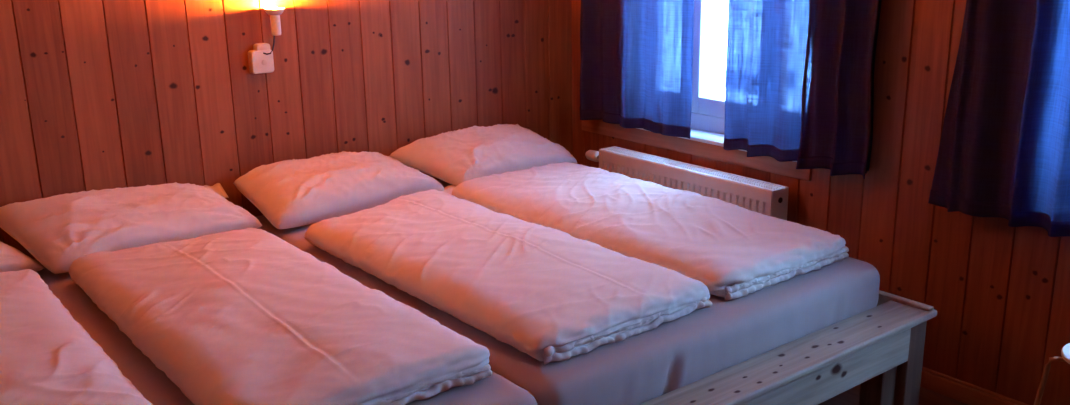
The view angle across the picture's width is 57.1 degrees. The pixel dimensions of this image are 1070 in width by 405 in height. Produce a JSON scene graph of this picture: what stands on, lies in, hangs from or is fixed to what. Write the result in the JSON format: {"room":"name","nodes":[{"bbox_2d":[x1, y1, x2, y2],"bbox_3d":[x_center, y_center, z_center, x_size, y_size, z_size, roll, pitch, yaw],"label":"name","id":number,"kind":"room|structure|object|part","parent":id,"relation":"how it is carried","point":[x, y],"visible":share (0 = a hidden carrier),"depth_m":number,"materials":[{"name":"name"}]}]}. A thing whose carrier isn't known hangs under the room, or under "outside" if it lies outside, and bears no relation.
{"room":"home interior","nodes":[
{"label":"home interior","id":0,"kind":"room"},
{"bbox_2d":[0,0,571,258],"bbox_3d":[-1.693,-0.461,3.470,4.600,2.320,0.200,-13,20,-36],"label":"wall","id":1,"kind":"structure","parent":0,"point":[95,94],"depth_m":3.81,"materials":[{"name":"brown wood"}]},
{"bbox_2d":[248,7,284,73],"bbox_3d":[-1.030,-0.625,3.782,0.154,0.250,0.081,-2,16,-3],"label":"wall lamp","id":2,"kind":"object","parent":1,"relation":"attached to","point":[260,59],"visible":1,"depth_m":3.77,"materials":[{"name":"white plastic"}]},
{"bbox_3d":[-1.022,-0.606,3.780,0.051,0.075,0.007,-6,16,-17],"label":"cord","id":3,"kind":"part","parent":2,"relation":"part of","materials":[{"name":"grey plastic"}]},
{"bbox_2d":[572,0,1069,404],"bbox_3d":[1.615,-0.422,3.141,0.200,2.320,4.800,-13,20,-36],"label":"wall","id":4,"kind":"structure","parent":0,"point":[999,293],"depth_m":3.40,"materials":[{"name":"brown wood"}]},
{"bbox_2d":[585,146,788,220],"bbox_3d":[0.625,0.135,4.328,0.149,0.637,1.136,-13,20,-36],"label":"radiator","id":5,"kind":"object","parent":4,"relation":"attached to","point":[763,197],"visible":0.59,"depth_m":4.09,"materials":[{"name":"white metal"}]},
{"bbox_2d":[602,146,785,190],"bbox_3d":[0.642,-0.152,4.181,0.092,0.004,0.992,-13,20,-36],"label":"grille","id":6,"kind":"object","parent":5,"relation":"attached to","point":[727,179],"depth_m":4.13,"materials":[{"name":"white metal"}]},
{"bbox_2d":[582,120,811,180],"bbox_3d":[0.647,-0.251,4.299,0.012,0.066,1.345,-13,20,-36],"label":"trim","id":7,"kind":"structure","parent":4,"relation":"attached to","point":[715,152],"depth_m":4.22,"materials":[{"name":"brown wood"}]},
{"bbox_2d":[636,0,796,161],"bbox_3d":[0.791,-0.813,4.082,0.213,1.128,1.045,-13,20,-36],"label":"window","id":8,"kind":"structure","parent":4,"relation":"in","point":[707,113],"depth_m":4.29,"materials":[{"name":"white paint"}]},
{"bbox_3d":[0.847,-0.830,4.122,0.071,1.117,1.022,-13,20,-36],"label":"frame","id":9,"kind":"part","parent":8,"relation":"part of","materials":[{"name":"white paint"}]},
{"bbox_3d":[0.834,-0.842,4.105,0.049,0.993,0.402,-13,20,-36],"label":"sash","id":10,"kind":"part","parent":8,"relation":"part of","materials":[{"name":"white paint"}]},
{"bbox_3d":[0.772,-0.273,4.210,0.141,0.018,1.045,-13,20,-36],"label":"sill","id":11,"kind":"part","parent":8,"relation":"part of","materials":[{"name":"white paint"}]},
{"bbox_2d":[920,367,1027,404],"bbox_3d":[1.552,0.680,3.372,0.018,0.074,4.379,-13,20,-36],"label":"baseboard","id":12,"kind":"structure","parent":4,"relation":"attached to","point":[967,393],"depth_m":3.44,"materials":[{"name":"brown wood"}]},
{"bbox_2d":[818,384,967,404],"bbox_3d":[-0.175,1.153,2.107,4.800,0.100,4.800,-13,20,-36],"label":"floor","id":13,"kind":"structure","parent":0,"point":[851,396],"depth_m":3.47,"materials":[{"name":"brown wood"}]},
{"bbox_2d":[640,290,936,404],"bbox_3d":[-0.681,0.622,3.037,3.334,0.435,2.157,-13,20,-36],"label":"frame","id":14,"kind":"object","parent":13,"relation":"on","point":[880,348],"visible":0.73,"depth_m":2.91,"materials":[{"name":"white wood"}]},
{"bbox_2d":[34,259,536,404],"bbox_3d":[-1.248,0.490,2.594,1.730,0.177,1.949,-13,20,-36],"label":"mattress","id":15,"kind":"object","parent":14,"relation":"on","point":[150,381],"visible":0.06,"depth_m":2.48,"materials":[{"name":"grey fabric"}]},
{"bbox_2d":[0,241,43,271],"bbox_3d":[-1.959,0.195,3.016,0.774,0.164,0.354,-13,20,-36],"label":"pillow","id":16,"kind":"object","parent":15,"relation":"on","point":[11,258],"visible":0.8,"depth_m":3.14,"materials":[{"name":"white fabric"}]},
{"bbox_2d":[0,269,152,404],"bbox_3d":[-1.361,0.418,2.316,0.655,0.114,1.450,-13,20,-36],"label":"duvet","id":17,"kind":"object","parent":15,"relation":"on","point":[47,357],"visible":1,"depth_m":2.35,"materials":[{"name":"white fabric"}]},
{"bbox_2d":[0,182,261,273],"bbox_3d":[-1.403,0.054,3.422,0.836,0.195,0.401,-13,20,-36],"label":"pillow","id":18,"kind":"object","parent":15,"relation":"on","point":[57,230],"visible":0.88,"depth_m":3.31,"materials":[{"name":"white fabric"}]},
{"bbox_2d":[69,228,491,404],"bbox_3d":[-0.785,0.288,2.744,0.670,0.117,1.443,-13,20,-36],"label":"duvet","id":19,"kind":"object","parent":15,"relation":"on","point":[248,316],"visible":1,"depth_m":2.48,"materials":[{"name":"white fabric"}]},
{"bbox_2d":[256,180,879,404],"bbox_3d":[-0.009,0.209,3.524,1.409,0.177,1.951,-13,20,-36],"label":"mattress","id":20,"kind":"object","parent":14,"relation":"on","point":[643,367],"visible":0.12,"depth_m":2.74,"materials":[{"name":"grey fabric"}]},
{"bbox_2d":[233,151,455,228],"bbox_3d":[-0.731,-0.089,3.917,0.832,0.199,0.400,-13,20,-36],"label":"pillow","id":21,"kind":"object","parent":20,"relation":"on","point":[292,193],"visible":0.9,"depth_m":3.76,"materials":[{"name":"white fabric"}]},
{"bbox_2d":[390,124,576,185],"bbox_3d":[-0.213,-0.220,4.321,0.778,0.209,0.357,-13,20,-36],"label":"pillow","id":22,"kind":"object","parent":20,"relation":"on","point":[454,157],"visible":0.9,"depth_m":4.21,"materials":[{"name":"white fabric"}]},
{"bbox_2d":[304,189,711,363],"bbox_3d":[-0.175,0.164,3.159,0.685,0.116,1.443,-13,20,-36],"label":"duvet","id":23,"kind":"object","parent":20,"relation":"on","point":[549,294],"visible":1,"depth_m":2.87,"materials":[{"name":"white fabric"}]},
{"bbox_2d":[452,162,848,299],"bbox_3d":[0.356,0.036,3.576,0.679,0.116,1.474,-13,20,-36],"label":"duvet","id":24,"kind":"object","parent":20,"relation":"on","point":[735,251],"visible":0.97,"depth_m":3.31,"materials":[{"name":"white fabric"}]},
{"bbox_3d":[1.105,0.575,3.166,0.082,0.401,0.078,-13,20,-36],"label":"leg","id":25,"kind":"part","parent":14,"relation":"part of","materials":[{"name":"grey wood"}]},
{"bbox_3d":[0.615,0.194,3.965,0.030,0.151,2.116,-13,20,-36],"label":"rail","id":26,"kind":"part","parent":14,"relation":"part of","materials":[{"name":"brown wood"}]},
{"bbox_3d":[1.200,0.567,3.190,0.092,0.401,0.065,-13,20,-36],"label":"leg","id":27,"kind":"part","parent":14,"relation":"part of","materials":[{"name":"grey wood"}]},
{"bbox_2d":[1034,343,1069,404],"bbox_3d":[1.636,0.638,2.812,0.318,0.445,0.348,-13,20,-36],"label":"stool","id":28,"kind":"object","parent":13,"relation":"on","point":[1065,352],"visible":1,"depth_m":2.79,"materials":[{"name":"brown wood"}]},
{"bbox_3d":[1.490,0.643,2.829,0.171,0.430,0.015,4,16,17],"label":"leg","id":29,"kind":"part","parent":28,"relation":"part of","materials":[{"name":"brown wood"}]},
{"bbox_3d":[1.597,0.437,2.734,0.236,0.014,0.236,-13,20,-36],"label":"seat","id":30,"kind":"part","parent":28,"relation":"part of","materials":[{"name":"white laminate"}]},
{"label":"outside","id":31,"kind":"structure","parent":0,"visible":0},
{"bbox_2d":[706,0,728,98],"bbox_3d":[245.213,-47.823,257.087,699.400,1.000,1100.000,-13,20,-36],"label":"ground","id":32,"kind":"structure","parent":31,"point":[718,9],"depth_m":225.58,"materials":[{"name":"white"}]},
{"bbox_2d":[717,61,725,86],"bbox_3d":[37.487,-22.039,165.202,9.000,5.400,10.400,-13,20,-36],"label":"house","id":33,"kind":"structure","parent":32,"relation":"on","point":[722,67],"depth_m":166.31,"materials":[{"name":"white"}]},
{"bbox_3d":[0.719,-1.097,3.878,0.095,0.070,1.700,-13,20,-36],"label":"curtain rod","id":34,"kind":"object","parent":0,"visible":0},
{"bbox_2d":[580,0,693,138],"bbox_3d":[0.445,-0.758,4.321,0.109,0.874,0.697,-14,20,-38],"label":"curtain","id":35,"kind":"object","parent":34,"relation":"hanging from","point":[636,67],"visible":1,"depth_m":4.33,"materials":[{"name":"blue fabric"}]},
{"bbox_2d":[723,0,881,178],"bbox_3d":[0.962,-0.573,3.648,0.106,0.882,0.669,-14,20,-39],"label":"curtain","id":36,"kind":"object","parent":34,"relation":"hanging from","point":[799,84],"visible":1,"depth_m":3.64,"materials":[{"name":"blue fabric"}]},
{"bbox_3d":[1.894,-1.151,2.298,0.095,0.070,1.870,-13,20,-36],"label":"curtain rod","id":37,"kind":"object","parent":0,"visible":0},
{"bbox_2d":[928,0,1069,236],"bbox_3d":[1.526,-0.591,2.902,0.100,1.384,0.654,-11,19,-32],"label":"curtain","id":38,"kind":"object","parent":37,"relation":"hanging from","point":[1004,151],"visible":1,"depth_m":3.06,"materials":[{"name":"blue fabric"}]}
]}

